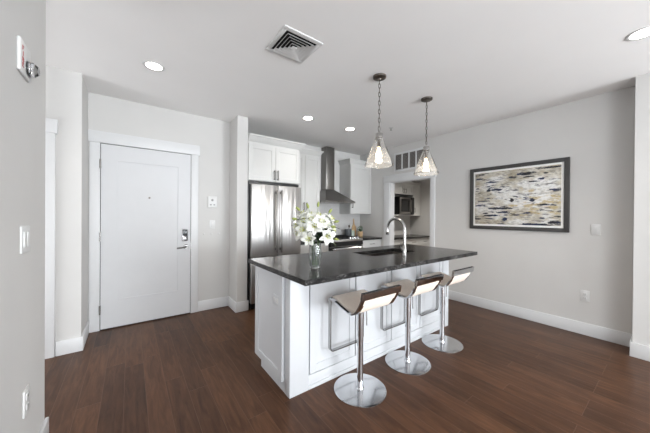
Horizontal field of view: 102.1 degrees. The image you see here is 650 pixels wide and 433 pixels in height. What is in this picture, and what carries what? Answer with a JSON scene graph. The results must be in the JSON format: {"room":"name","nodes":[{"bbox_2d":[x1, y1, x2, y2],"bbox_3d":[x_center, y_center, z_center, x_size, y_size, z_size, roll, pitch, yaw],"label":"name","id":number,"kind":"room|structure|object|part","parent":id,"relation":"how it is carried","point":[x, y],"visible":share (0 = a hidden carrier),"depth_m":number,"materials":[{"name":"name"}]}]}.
{"room":"apartment kitchen","nodes":[
{"label":"apartment kitchen","id":0,"kind":"room"},
{"bbox_2d":[0,0,45,432],"bbox_3d":[0.911,0.005,-1.983,0.130,2.620,8.530,0,0,-37],"label":"wall","id":1,"kind":"structure","parent":0,"point":[22,102],"depth_m":1.16,"materials":[{"name":"paint"}]},
{"bbox_2d":[20,226,29,253],"bbox_3d":[-1.355,0.103,1.190,0.012,0.120,0.116,0,0,-37],"label":"light switch","id":2,"kind":"object","parent":1,"relation":"attached to","point":[24,230],"visible":1,"depth_m":1.17,"materials":[{"name":"white plastic"}]},
{"bbox_2d":[23,384,29,418],"bbox_3d":[-1.375,0.850,1.211,0.011,0.120,0.074,0,0,-37],"label":"wall outlet","id":3,"kind":"object","parent":1,"relation":"attached to","point":[26,393],"visible":1,"depth_m":1.20,"materials":[{"name":"white plastic"}]},
{"bbox_2d":[16,36,39,81],"bbox_3d":[-1.314,-0.690,1.170,0.049,0.140,0.145,0,0,-37],"label":"fire alarm","id":4,"kind":"object","parent":1,"relation":"attached to","point":[29,70],"visible":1,"depth_m":1.16,"materials":[{"name":"white plastic"}]},
{"bbox_2d":[39,417,48,432],"bbox_3d":[-0.755,1.225,0.377,0.016,0.135,2.806,0,0,-37],"label":"baseboard","id":5,"kind":"structure","parent":1,"relation":"attached to","point":[45,427],"depth_m":1.46,"materials":[{"name":"paint"}]},
{"bbox_2d":[45,65,87,341],"bbox_3d":[-3.202,-0.044,2.327,1.630,2.620,0.806,0,0,-37],"label":"wall","id":6,"kind":"structure","parent":0,"point":[66,91],"depth_m":2.44,"materials":[{"name":"paint"}]},
{"bbox_2d":[45,118,57,358],"bbox_3d":[-2.840,0.197,2.078,1.025,2.145,0.030,0,0,-37],"label":"trim","id":7,"kind":"structure","parent":6,"relation":"attached to","point":[51,125],"depth_m":2.35,"materials":[{"name":"paint"}]},
{"bbox_2d":[55,321,88,355],"bbox_3d":[-2.505,1.202,2.620,0.186,0.135,0.458,0,0,-37],"label":"baseboard","id":8,"kind":"structure","parent":6,"relation":"attached to","point":[62,347],"depth_m":2.45,"materials":[{"name":"paint"}]},
{"bbox_2d":[87,92,229,320],"bbox_3d":[-2.079,-0.040,3.448,1.510,2.620,0.344,0,0,-37],"label":"wall","id":9,"kind":"structure","parent":0,"point":[105,113],"depth_m":3.55,"materials":[{"name":"paint"}]},
{"bbox_2d":[88,129,199,332],"bbox_3d":[-2.127,0.164,3.182,1.114,2.213,0.030,0,0,-37],"label":"trim","id":10,"kind":"structure","parent":9,"relation":"attached to","point":[95,137],"depth_m":2.90,"materials":[{"name":"paint"}]},
{"bbox_2d":[99,143,190,329],"bbox_3d":[-2.115,0.228,3.159,0.916,2.085,0.082,0,0,-37],"label":"door","id":11,"kind":"structure","parent":9,"relation":"in","point":[145,232],"depth_m":3.15,"materials":[{"name":"paint"}]},
{"bbox_2d":[208,196,216,207],"bbox_3d":[-1.547,-0.200,3.610,0.120,0.158,0.027,0,0,-37],"label":"intercom","id":12,"kind":"object","parent":9,"relation":"attached to","point":[212,200],"visible":1,"depth_m":3.60,"materials":[{"name":"white plastic"}]},
{"bbox_2d":[210,220,214,228],"bbox_3d":[-1.552,0.110,3.620,0.072,0.118,0.010,0,0,-37],"label":"light switch","id":13,"kind":"object","parent":9,"relation":"attached to","point":[212,222],"visible":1,"depth_m":3.62,"materials":[{"name":"white plastic"}]},
{"bbox_2d":[198,296,227,311],"bbox_3d":[-1.548,1.206,3.630,0.399,0.135,0.016,0,0,-37],"label":"baseboard","id":14,"kind":"structure","parent":9,"relation":"attached to","point":[203,305],"depth_m":3.62,"materials":[{"name":"paint"}]},
{"bbox_2d":[229,115,247,302],"bbox_3d":[-1.315,-0.036,3.806,0.143,2.620,0.680,0,0,-37],"label":"wall","id":15,"kind":"structure","parent":0,"point":[238,186],"depth_m":3.55,"materials":[{"name":"paint"}]},
{"bbox_2d":[228,296,248,312],"bbox_3d":[-1.216,1.208,3.667,0.177,0.135,0.352,0,0,-37],"label":"baseboard","id":16,"kind":"structure","parent":15,"relation":"attached to","point":[241,306],"depth_m":3.54,"materials":[{"name":"paint"}]},
{"bbox_2d":[303,145,359,192],"bbox_3d":[-0.994,-0.036,4.529,4.540,2.620,0.100,0,0,-37],"label":"wall","id":17,"kind":"structure","parent":0,"point":[339,156],"depth_m":5.39,"materials":[{"name":"paint"}]},
{"bbox_2d":[248,133,305,184],"bbox_3d":[-0.873,-0.809,4.079,0.882,0.620,0.755,0,0,-37],"label":"upper cabinet","id":18,"kind":"object","parent":17,"relation":"attached to","point":[270,159],"visible":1,"depth_m":3.77,"materials":[{"name":"paint"}]},
{"bbox_3d":[-0.879,-0.750,3.685,0.398,0.494,0.020,0,0,-37],"label":"cabinet door","id":19,"kind":"part","parent":18,"relation":"part of","materials":[{"name":"paint"}]},
{"bbox_3d":[-0.871,-1.064,4.078,0.882,0.110,0.755,0,0,-37],"label":"crown moulding","id":20,"kind":"part","parent":18,"relation":"part of","materials":[{"name":"paint"}]},
{"bbox_3d":[-0.555,-0.749,3.925,0.398,0.494,0.020,0,0,-37],"label":"cabinet door","id":21,"kind":"part","parent":18,"relation":"part of","materials":[{"name":"paint"}]},
{"bbox_2d":[299,148,323,212],"bbox_3d":[-0.409,-0.613,4.652,0.682,1.110,0.374,0,0,-37],"label":"upper cabinet","id":22,"kind":"object","parent":17,"relation":"attached to","point":[309,184],"visible":0.56,"depth_m":4.58,"materials":[{"name":"paint"}]},
{"bbox_3d":[-0.474,-0.555,4.430,0.308,0.984,0.020,0,0,-37],"label":"cabinet door","id":23,"kind":"part","parent":22,"relation":"part of","materials":[{"name":"paint"}]},
{"bbox_3d":[-0.406,-1.113,4.651,0.682,0.110,0.371,0,0,-37],"label":"crown moulding","id":24,"kind":"part","parent":22,"relation":"part of","materials":[{"name":"paint"}]},
{"bbox_3d":[-0.222,-0.554,4.617,0.308,0.984,0.020,0,0,-37],"label":"cabinet door","id":25,"kind":"part","parent":22,"relation":"part of","materials":[{"name":"paint"}]},
{"bbox_2d":[320,146,354,203],"bbox_3d":[0.150,-0.795,4.997,0.720,1.088,0.498,0,0,-37],"label":"range hood","id":26,"kind":"object","parent":17,"relation":"attached to","point":[328,195],"visible":0.99,"depth_m":5.04,"materials":[{"name":"silver metal"}]},
{"bbox_2d":[320,203,359,234],"bbox_3d":[-0.019,0.036,5.186,1.950,0.755,0.008,0,0,-37],"label":"backsplash","id":27,"kind":"structure","parent":17,"relation":"attached to","point":[345,220],"depth_m":5.43,"materials":[{"name":"tile"}]},
{"bbox_2d":[338,158,370,213],"bbox_3d":[0.629,-0.593,5.423,0.628,1.080,0.374,0,0,-37],"label":"upper cabinet","id":28,"kind":"object","parent":17,"relation":"attached to","point":[355,178],"visible":0.81,"depth_m":5.29,"materials":[{"name":"paint"}]},
{"bbox_3d":[0.629,-1.083,5.426,0.628,0.100,0.361,0,0,-37],"label":"crown moulding","id":29,"kind":"part","parent":28,"relation":"part of","materials":[{"name":"paint"}]},
{"bbox_3d":[0.730,-0.540,5.324,0.578,0.964,0.020,0,0,-37],"label":"cabinet door","id":30,"kind":"part","parent":28,"relation":"part of","materials":[{"name":"paint"}]},
{"bbox_2d":[45,299,649,432],"bbox_3d":[2.278,1.365,0.446,8.400,0.100,11.080,0,0,-37],"label":"floor","id":31,"kind":"structure","parent":0,"point":[201,371],"depth_m":2.00,"materials":[{"name":"brown wood"}]},
{"bbox_2d":[247,181,300,308],"bbox_3d":[-0.884,0.386,4.031,0.802,1.750,0.778,0,0,-37],"label":"refrigerator","id":32,"kind":"object","parent":31,"relation":"on","point":[271,206],"visible":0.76,"depth_m":3.70,"materials":[{"name":"silver metal"}]},
{"bbox_3d":[-0.854,0.060,3.681,0.389,1.007,0.060,0,0,-37],"label":"fridge door","id":33,"kind":"part","parent":32,"relation":"part of","materials":[{"name":"silver metal"}]},
{"bbox_3d":[-0.703,0.882,3.801,0.781,0.613,0.060,0,0,-37],"label":"freezer drawer","id":34,"kind":"part","parent":32,"relation":"part of","materials":[{"name":"silver metal"}]},
{"bbox_3d":[-0.688,0.069,3.729,0.024,0.890,0.064,0,0,-37],"label":"door handle","id":35,"kind":"part","parent":32,"relation":"part of","materials":[{"name":"silver metal"}]},
{"bbox_3d":[-0.631,0.069,3.772,0.024,0.890,0.064,0,0,-37],"label":"door handle","id":36,"kind":"part","parent":32,"relation":"part of","materials":[{"name":"silver metal"}]},
{"bbox_3d":[-0.538,0.061,3.916,0.386,1.007,0.060,0,0,-37],"label":"fridge door","id":37,"kind":"part","parent":32,"relation":"part of","materials":[{"name":"silver metal"}]},
{"bbox_2d":[300,243,327,253],"bbox_3d":[-0.361,0.861,4.532,0.617,0.834,0.641,0,0,-37],"label":"base cabinet","id":38,"kind":"object","parent":31,"relation":"on","point":[304,249],"visible":0.02,"depth_m":4.24,"materials":[{"name":"paint"}]},
{"bbox_2d":[301,239,324,244],"bbox_3d":[-0.360,0.426,4.535,0.619,0.035,0.636,0,0,-37],"label":"countertop","id":39,"kind":"structure","parent":38,"relation":"on","point":[315,240],"depth_m":4.30,"materials":[{"name":"stone"}]},
{"bbox_2d":[328,235,362,250],"bbox_3d":[0.226,0.817,4.912,0.762,0.890,0.721,0,0,-37],"label":"range","id":40,"kind":"object","parent":31,"relation":"on","point":[345,242],"visible":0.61,"depth_m":4.70,"materials":[{"name":"silver metal"}]},
{"bbox_3d":[0.385,0.811,4.698,0.754,0.545,0.045,0,0,-37],"label":"oven door","id":41,"kind":"part","parent":40,"relation":"part of","materials":[{"name":"black glass"}]},
{"bbox_3d":[0.390,0.470,4.693,0.762,0.117,0.055,0,0,-37],"label":"control panel","id":42,"kind":"part","parent":40,"relation":"part of","materials":[{"name":"silver metal"}]},
{"bbox_3d":[0.392,0.426,4.691,0.762,0.039,0.028,0,0,-37],"label":"trim","id":43,"kind":"part","parent":40,"relation":"part of","materials":[{"name":"silver metal"}]},
{"bbox_3d":[0.420,0.562,4.651,0.704,0.042,0.073,0,0,-37],"label":"oven handle","id":44,"kind":"part","parent":40,"relation":"part of","materials":[{"name":"metal"}]},
{"bbox_2d":[255,260,448,398],"bbox_3d":[0.431,0.853,2.724,2.172,0.878,0.592,0,0,-37],"label":"kitchen island","id":45,"kind":"object","parent":31,"relation":"on","point":[291,317],"visible":0.55,"depth_m":2.12,"materials":[{"name":"paint"}]},
{"bbox_3d":[-0.456,0.808,2.117,0.022,0.789,0.508,0,0,-37],"label":"panel","id":46,"kind":"part","parent":45,"relation":"part of","materials":[{"name":"paint"}]},
{"bbox_2d":[273,293,277,305],"bbox_3d":[-0.368,0.634,1.990,0.009,0.074,0.120,0,0,-37],"label":"outlet plate","id":47,"kind":"object","parent":45,"relation":"attached to","point":[275,295],"depth_m":1.99,"materials":[{"name":"paint"}]},
{"bbox_3d":[-0.205,0.851,1.932,0.161,0.878,0.075,0,0,-37],"label":"corner post","id":48,"kind":"part","parent":45,"relation":"part of","materials":[{"name":"paint"}]},
{"bbox_3d":[0.067,0.797,2.101,0.457,0.765,0.020,0,0,-37],"label":"panel door","id":49,"kind":"part","parent":45,"relation":"part of","materials":[{"name":"paint"}]},
{"bbox_2d":[248,244,476,285],"bbox_3d":[0.500,0.397,2.594,2.227,0.035,0.935,0,0,-37],"label":"island countertop","id":50,"kind":"structure","parent":45,"relation":"on","point":[336,265],"depth_m":2.22,"materials":[{"name":"stone"}]},
{"bbox_2d":[309,243,321,268],"bbox_3d":[-0.071,0.287,1.915,0.095,0.180,0.095,0,0,-37],"label":"glass vase","id":51,"kind":"object","parent":50,"relation":"on","point":[315,251],"visible":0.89,"depth_m":1.88,"materials":[{"name":"clear glass"}]},
{"bbox_2d":[295,221,308,237],"bbox_3d":[-0.149,0.193,1.897,0.138,0.324,0.138,1,0,18],"label":"lily","id":52,"kind":"object","parent":51,"relation":"in","point":[297,229],"visible":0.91,"depth_m":1.85,"materials":[{"name":"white plant"}]},
{"bbox_2d":[297,209,310,231],"bbox_3d":[-0.138,0.145,1.916,0.179,0.421,0.112,1,0,27],"label":"lily","id":53,"kind":"object","parent":51,"relation":"in","point":[306,210],"visible":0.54,"depth_m":1.92,"materials":[{"name":"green plant"}]},
{"bbox_2d":[296,212,312,230],"bbox_3d":[-0.109,0.161,1.905,0.170,0.388,0.128,0,0,-37],"label":"lily","id":54,"kind":"object","parent":51,"relation":"in","point":[305,215],"visible":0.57,"depth_m":1.88,"materials":[{"name":"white plant"}]},
{"bbox_2d":[292,220,316,234],"bbox_3d":[-0.144,0.184,1.889,0.211,0.342,0.111,0,0,10],"label":"lily","id":55,"kind":"object","parent":51,"relation":"in","point":[297,220],"visible":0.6,"depth_m":1.90,"materials":[{"name":"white plant"}]},
{"bbox_2d":[293,224,319,241],"bbox_3d":[-0.137,0.204,1.880,0.199,0.302,0.112,0,0,-1],"label":"lily","id":56,"kind":"object","parent":51,"relation":"in","point":[296,233],"visible":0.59,"depth_m":1.88,"materials":[{"name":"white plant"}]},
{"bbox_2d":[301,232,319,245],"bbox_3d":[-0.104,0.230,1.844,0.122,0.252,0.104,0,0,-37],"label":"lily","id":57,"kind":"object","parent":51,"relation":"in","point":[309,238],"visible":0.94,"depth_m":1.84,"materials":[{"name":"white plant"}]},
{"bbox_2d":[302,213,320,225],"bbox_3d":[-0.101,0.163,1.880,0.112,0.386,0.143,0,0,-37],"label":"lily","id":58,"kind":"object","parent":51,"relation":"in","point":[314,214],"visible":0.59,"depth_m":1.87,"materials":[{"name":"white plant"}]},
{"bbox_2d":[306,217,323,243],"bbox_3d":[-0.080,0.177,1.849,0.125,0.357,0.114,0,0,-29],"label":"lily","id":59,"kind":"object","parent":51,"relation":"in","point":[314,229],"visible":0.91,"depth_m":1.84,"materials":[{"name":"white plant"}]},
{"bbox_2d":[310,212,326,242],"bbox_3d":[-0.051,0.160,1.895,0.155,0.392,0.118,0,0,-37],"label":"lily","id":60,"kind":"object","parent":51,"relation":"in","point":[312,213],"visible":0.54,"depth_m":1.92,"materials":[{"name":"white plant"}]},
{"bbox_2d":[312,214,329,236],"bbox_3d":[-0.046,0.170,1.864,0.145,0.374,0.096,1,0,29],"label":"lily","id":61,"kind":"object","parent":51,"relation":"in","point":[323,220],"visible":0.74,"depth_m":1.86,"materials":[{"name":"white plant"}]},
{"bbox_2d":[318,215,333,241],"bbox_3d":[0.007,0.171,1.884,0.120,0.370,0.104,0,0,1],"label":"lily","id":62,"kind":"object","parent":51,"relation":"in","point":[330,223],"visible":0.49,"depth_m":1.89,"materials":[{"name":"white plant"}]},
{"bbox_2d":[315,212,337,234],"bbox_3d":[0.009,0.162,1.923,0.202,0.388,0.134,0,0,-37],"label":"lily","id":63,"kind":"object","parent":51,"relation":"in","point":[330,216],"visible":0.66,"depth_m":1.95,"materials":[{"name":"white plant"}]},
{"bbox_2d":[318,226,335,245],"bbox_3d":[-0.019,0.212,1.888,0.165,0.288,0.139,0,0,-37],"label":"lily","id":64,"kind":"object","parent":51,"relation":"in","point":[325,238],"visible":0.88,"depth_m":1.86,"materials":[{"name":"white plant"}]},
{"bbox_2d":[365,251,401,255],"bbox_3d":[0.638,0.515,2.813,0.672,0.200,0.322,0,0,-37],"label":"sink","id":65,"kind":"object","parent":50,"relation":"in","point":[391,252],"visible":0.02,"depth_m":3.03,"materials":[{"name":"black metal"}]},
{"bbox_2d":[386,217,406,255],"bbox_3d":[0.701,0.194,2.633,0.086,0.374,0.259,0,0,-37],"label":"kitchen faucet","id":66,"kind":"object","parent":50,"relation":"on","point":[404,249],"visible":1,"depth_m":2.56,"materials":[{"name":"silver metal"}]},
{"bbox_2d":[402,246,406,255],"bbox_3d":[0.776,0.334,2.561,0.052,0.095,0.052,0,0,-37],"label":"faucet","id":67,"kind":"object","parent":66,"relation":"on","point":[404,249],"depth_m":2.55,"materials":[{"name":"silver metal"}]},
{"bbox_3d":[0.443,0.799,2.380,0.457,0.765,0.020,0,0,-37],"label":"panel door","id":68,"kind":"part","parent":45,"relation":"part of","materials":[{"name":"paint"}]},
{"bbox_3d":[0.622,1.279,2.506,1.855,0.030,0.008,0,0,-37],"label":"shoe moulding","id":69,"kind":"part","parent":45,"relation":"part of","materials":[{"name":"paint"}]},
{"bbox_3d":[0.819,0.801,2.659,0.457,0.765,0.020,0,0,-37],"label":"panel door","id":70,"kind":"part","parent":45,"relation":"part of","materials":[{"name":"paint"}]},
{"bbox_3d":[1.185,0.802,2.930,0.432,0.765,0.020,0,0,-37],"label":"panel door","id":71,"kind":"part","parent":45,"relation":"part of","materials":[{"name":"paint"}]},
{"bbox_3d":[1.399,0.859,3.123,0.125,0.878,0.075,0,0,-37],"label":"corner post","id":72,"kind":"part","parent":45,"relation":"part of","materials":[{"name":"paint"}]},
{"bbox_2d":[328,285,400,407],"bbox_3d":[0.274,0.894,1.957,0.390,0.800,0.418,0,0,-37],"label":"bar stool","id":73,"kind":"object","parent":31,"relation":"on","point":[359,389],"visible":1,"depth_m":1.94,"materials":[{"name":"metal"}]},
{"bbox_3d":[0.262,1.288,1.970,0.390,0.012,0.390,0,0,-37],"label":"plate","id":74,"kind":"part","parent":73,"relation":"part of","materials":[{"name":"metal"}]},
{"bbox_3d":[0.289,0.582,1.938,0.382,0.175,0.375,0,0,-37],"label":"seat frame","id":75,"kind":"part","parent":73,"relation":"part of","materials":[{"name":"brown wood"}]},
{"bbox_2d":[362,239,380,247],"bbox_3d":[0.732,0.866,5.342,0.548,0.834,0.641,0,0,-37],"label":"base cabinet","id":76,"kind":"object","parent":31,"relation":"on","point":[366,243],"visible":0.22,"depth_m":5.11,"materials":[{"name":"paint"}]},
{"bbox_2d":[356,235,381,239],"bbox_3d":[0.732,0.431,5.345,0.551,0.035,0.636,0,0,-37],"label":"countertop","id":77,"kind":"structure","parent":76,"relation":"on","point":[363,237],"depth_m":5.19,"materials":[{"name":"stone"}]},
{"bbox_2d":[345,229,351,235],"bbox_3d":[0.472,0.335,5.371,0.140,0.153,0.140,0,0,-37],"label":"utensil crock","id":78,"kind":"object","parent":77,"relation":"on","point":[347,231],"visible":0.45,"depth_m":5.31,"materials":[{"name":"stone"}]},
{"bbox_2d":[352,219,355,235],"bbox_3d":[0.621,0.228,5.631,0.114,0.365,0.041,0,0,-37],"label":"cutting board","id":79,"kind":"object","parent":77,"relation":"on","point":[353,225],"visible":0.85,"depth_m":5.63,"materials":[{"name":"brown wood"}]},
{"bbox_2d":[357,226,362,235],"bbox_3d":[0.735,0.301,5.504,0.135,0.224,0.121,0,0,-37],"label":"potted herb","id":80,"kind":"object","parent":77,"relation":"on","point":[359,232],"visible":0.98,"depth_m":5.47,"materials":[{"name":"brown wood"}]},
{"bbox_2d":[380,274,443,374],"bbox_3d":[0.747,0.896,2.327,0.390,0.800,0.418,0,0,-37],"label":"bar stool","id":81,"kind":"object","parent":31,"relation":"on","point":[405,361],"visible":0.98,"depth_m":2.31,"materials":[{"name":"metal"}]},
{"bbox_3d":[0.735,1.290,2.340,0.390,0.012,0.390,0,0,-37],"label":"plate","id":82,"kind":"part","parent":81,"relation":"part of","materials":[{"name":"metal"}]},
{"bbox_3d":[0.762,0.584,2.308,0.382,0.175,0.375,0,0,-37],"label":"seat frame","id":83,"kind":"part","parent":81,"relation":"part of","materials":[{"name":"brown wood"}]},
{"bbox_2d":[394,237,429,246],"bbox_3d":[1.770,0.904,6.418,1.898,0.765,0.632,0,0,-37],"label":"base cabinet","id":84,"kind":"object","parent":31,"relation":"on","point":[425,241],"visible":0.22,"depth_m":6.42,"materials":[{"name":"paint"}]},
{"bbox_3d":[1.751,0.618,6.061,0.474,0.170,0.020,0,0,-37],"label":"drawer","id":85,"kind":"part","parent":84,"relation":"part of","materials":[{"name":"paint"}]},
{"bbox_2d":[394,234,429,239],"bbox_3d":[1.767,0.504,6.417,1.909,0.035,0.624,0,0,-37],"label":"countertop","id":86,"kind":"structure","parent":84,"relation":"on","point":[408,236],"depth_m":6.43,"materials":[{"name":"stone"}]},
{"bbox_3d":[2.133,0.620,6.345,0.464,0.170,0.020,0,0,-37],"label":"drawer","id":87,"kind":"part","parent":84,"relation":"part of","materials":[{"name":"paint"}]},
{"bbox_3d":[2.509,0.621,6.624,0.462,0.170,0.020,0,0,-37],"label":"drawer","id":88,"kind":"part","parent":84,"relation":"part of","materials":[{"name":"paint"}]},
{"bbox_2d":[418,266,473,352],"bbox_3d":[1.212,0.898,2.682,0.390,0.800,0.418,0,0,-37],"label":"bar stool","id":89,"kind":"object","parent":31,"relation":"on","point":[440,342],"visible":0.89,"depth_m":2.67,"materials":[{"name":"metal"}]},
{"bbox_3d":[1.200,1.292,2.695,0.390,0.012,0.390,0,0,-37],"label":"plate","id":90,"kind":"part","parent":89,"relation":"part of","materials":[{"name":"metal"}]},
{"bbox_3d":[1.227,0.586,2.663,0.382,0.175,0.375,0,0,-37],"label":"seat frame","id":91,"kind":"part","parent":89,"relation":"part of","materials":[{"name":"brown wood"}]},
{"bbox_2d":[46,0,649,154],"bbox_3d":[2.299,-1.364,0.434,8.400,0.120,11.080,0,0,-37],"label":"ceiling","id":92,"kind":"structure","parent":0,"point":[480,62],"depth_m":2.20,"materials":[{"name":"paint"}]},
{"bbox_2d":[142,60,164,71],"bbox_3d":[-1.524,-1.338,2.341,0.170,0.007,0.170,0,0,-37],"label":"recessed light","id":93,"kind":"object","parent":92,"relation":"in","point":[151,65],"visible":1,"depth_m":2.33,"materials":[{"name":"white plastic"}]},
{"bbox_2d":[265,25,322,63],"bbox_3d":[-0.243,-1.319,2.048,0.330,0.022,0.330,0,0,-37],"label":"ceiling vent","id":94,"kind":"object","parent":92,"relation":"in","point":[290,43],"visible":1,"depth_m":2.03,"materials":[{"name":"white plastic"}]},
{"bbox_2d":[302,116,313,120],"bbox_3d":[-0.231,-1.333,3.565,0.170,0.007,0.170,0,0,-37],"label":"recessed light","id":95,"kind":"object","parent":92,"relation":"in","point":[308,118],"visible":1,"depth_m":3.56,"materials":[{"name":"white plastic"}]},
{"bbox_2d":[345,127,355,130],"bbox_3d":[0.381,-1.330,4.004,0.170,0.007,0.170,0,0,-37],"label":"recessed light","id":96,"kind":"object","parent":92,"relation":"in","point":[347,128],"visible":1,"depth_m":3.99,"materials":[{"name":"white plastic"}]},
{"bbox_2d":[365,73,392,167],"bbox_3d":[0.513,-0.903,2.489,0.266,0.847,0.266,0,0,-37],"label":"pendant lamp","id":97,"kind":"object","parent":92,"relation":"hanging from","point":[379,156],"visible":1,"depth_m":2.44,"materials":[{"name":"clear glass"}]},
{"bbox_3d":[0.511,-0.608,2.490,0.266,0.258,0.266,0,0,-37],"label":"lamp shade","id":98,"kind":"part","parent":97,"relation":"part of","materials":[{"name":"clear glass"}]},
{"bbox_3d":[0.515,-1.054,2.488,0.016,0.499,0.029,1,0,31],"label":"chain","id":99,"kind":"part","parent":97,"relation":"part of","materials":[{"name":"grey metal"}]},
{"bbox_2d":[414,96,438,175],"bbox_3d":[1.140,-0.900,2.954,0.266,0.847,0.266,0,0,-37],"label":"pendant lamp","id":100,"kind":"object","parent":92,"relation":"hanging from","point":[426,166],"visible":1,"depth_m":2.90,"materials":[{"name":"clear glass"}]},
{"bbox_3d":[1.138,-0.606,2.955,0.266,0.258,0.266,0,0,-37],"label":"lamp shade","id":101,"kind":"part","parent":100,"relation":"part of","materials":[{"name":"clear glass"}]},
{"bbox_3d":[1.141,-1.051,2.953,0.016,0.499,0.029,1,0,31],"label":"chain","id":102,"kind":"part","parent":100,"relation":"part of","materials":[{"name":"grey metal"}]},
{"bbox_2d":[625,26,649,40],"bbox_3d":[2.271,-1.307,1.876,0.170,0.007,0.170,0,0,-37],"label":"recessed light","id":103,"kind":"object","parent":92,"relation":"in","point":[644,32],"visible":1,"depth_m":1.89,"materials":[{"name":"white plastic"}]},
{"bbox_2d":[394,179,429,235],"bbox_3d":[2.295,-0.016,5.693,2.130,2.620,2.610,0,0,-37],"label":"wall","id":104,"kind":"structure","parent":0,"point":[416,225],"depth_m":6.94,"materials":[{"name":"paint"}]},
{"bbox_2d":[394,182,421,215],"bbox_3d":[1.696,-0.449,6.527,1.898,0.860,0.347,0,0,-37],"label":"wall cabinet","id":105,"kind":"object","parent":104,"relation":"attached to","point":[405,189],"visible":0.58,"depth_m":6.79,"materials":[{"name":"paint"}]},
{"bbox_3d":[1.823,-0.678,6.457,0.377,0.240,0.020,0,0,-37],"label":"cabinet door","id":106,"kind":"part","parent":105,"relation":"part of","materials":[{"name":"paint"}]},
{"bbox_2d":[394,197,413,214],"bbox_3d":[1.971,-0.267,6.681,0.595,0.441,0.374,0,0,-37],"label":"microwave","id":107,"kind":"object","parent":105,"relation":"in","point":[402,205],"visible":0.94,"depth_m":6.50,"materials":[{"name":"black metal"}]},
{"bbox_3d":[1.994,-0.267,6.524,0.425,0.420,0.021,0,0,-37],"label":"door","id":108,"kind":"part","parent":107,"relation":"part of","materials":[{"name":"black glass"}]},
{"bbox_3d":[2.227,-0.266,6.697,0.145,0.420,0.019,0,0,-37],"label":"control panel","id":109,"kind":"part","parent":107,"relation":"part of","materials":[{"name":"black glass"}]},
{"bbox_3d":[2.130,-0.677,6.684,0.375,0.240,0.020,0,0,-37],"label":"cabinet door","id":110,"kind":"part","parent":105,"relation":"part of","materials":[{"name":"paint"}]},
{"bbox_3d":[1.785,-0.843,6.409,1.898,0.070,0.050,0,0,-37],"label":"crown moulding","id":111,"kind":"part","parent":105,"relation":"part of","materials":[{"name":"paint"}]},
{"bbox_3d":[2.408,-0.409,6.893,0.310,0.773,0.020,0,0,-37],"label":"cabinet door","id":112,"kind":"part","parent":105,"relation":"part of","materials":[{"name":"paint"}]},
{"bbox_2d":[360,86,635,333],"bbox_3d":[3.962,0.014,1.557,0.120,2.620,10.580,0,0,-37],"label":"wall","id":113,"kind":"structure","parent":0,"point":[540,271],"depth_m":3.11,"materials":[{"name":"paint"}]},
{"bbox_2d":[394,147,422,171],"bbox_3d":[1.516,-1.018,4.745,0.018,0.350,0.660,0,0,-37],"label":"air vent","id":114,"kind":"object","parent":113,"relation":"in","point":[406,160],"visible":0.85,"depth_m":4.78,"materials":[{"name":"metal"}]},
{"bbox_3d":[1.474,-1.019,4.805,0.008,0.285,0.130,0,0,-37],"label":"lattice panel","id":115,"kind":"part","parent":114,"relation":"part of","materials":[{"name":"silver metal"}]},
{"bbox_3d":[1.562,-1.018,4.686,0.008,0.285,0.130,0,0,-37],"label":"lattice panel","id":116,"kind":"part","parent":114,"relation":"part of","materials":[{"name":"silver metal"}]},
{"bbox_2d":[383,172,435,246],"bbox_3d":[1.536,0.249,4.801,0.150,2.085,1.104,0,0,-37],"label":"trim","id":117,"kind":"structure","parent":113,"relation":"attached to","point":[389,181],"depth_m":5.06,"materials":[{"name":"paint"}]},
{"bbox_2d":[470,157,569,232],"bbox_3d":[2.470,-0.253,3.439,0.035,0.865,1.091,0,0,-37],"label":"framed painting","id":118,"kind":"object","parent":113,"relation":"attached to","point":[535,195],"visible":1,"depth_m":3.35,"materials":[{"name":"fabric"}]},
{"bbox_2d":[448,290,631,346],"bbox_3d":[2.446,1.237,3.479,0.016,0.135,2.150,0,0,-37],"label":"baseboard","id":119,"kind":"structure","parent":113,"relation":"attached to","point":[611,335],"depth_m":3.14,"materials":[{"name":"paint"}]},
{"bbox_2d":[580,290,589,301],"bbox_3d":[2.875,0.880,2.907,0.011,0.120,0.074,0,0,-37],"label":"wall outlet","id":120,"kind":"object","parent":113,"relation":"attached to","point":[584,295],"visible":1,"depth_m":2.91,"materials":[{"name":"white plastic"}]},
{"bbox_2d":[591,224,600,235],"bbox_3d":[2.928,0.143,2.840,0.012,0.120,0.074,0,0,-37],"label":"light switch","id":121,"kind":"object","parent":113,"relation":"attached to","point":[595,228],"visible":1,"depth_m":2.83,"materials":[{"name":"white plastic"}]},
{"bbox_2d":[632,73,649,345],"bbox_3d":[3.282,0.006,2.156,0.260,2.620,0.952,0,0,-37],"label":"wall column","id":122,"kind":"structure","parent":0,"point":[641,252],"depth_m":2.42,"materials":[{"name":"paint"}]},
{"bbox_2d":[629,337,649,361],"bbox_3d":[3.255,1.248,2.158,0.260,0.135,0.968,0,0,-37],"label":"baseboard","id":123,"kind":"structure","parent":122,"relation":"attached to","point":[640,351],"depth_m":2.42,"materials":[{"name":"paint"}]}
]}

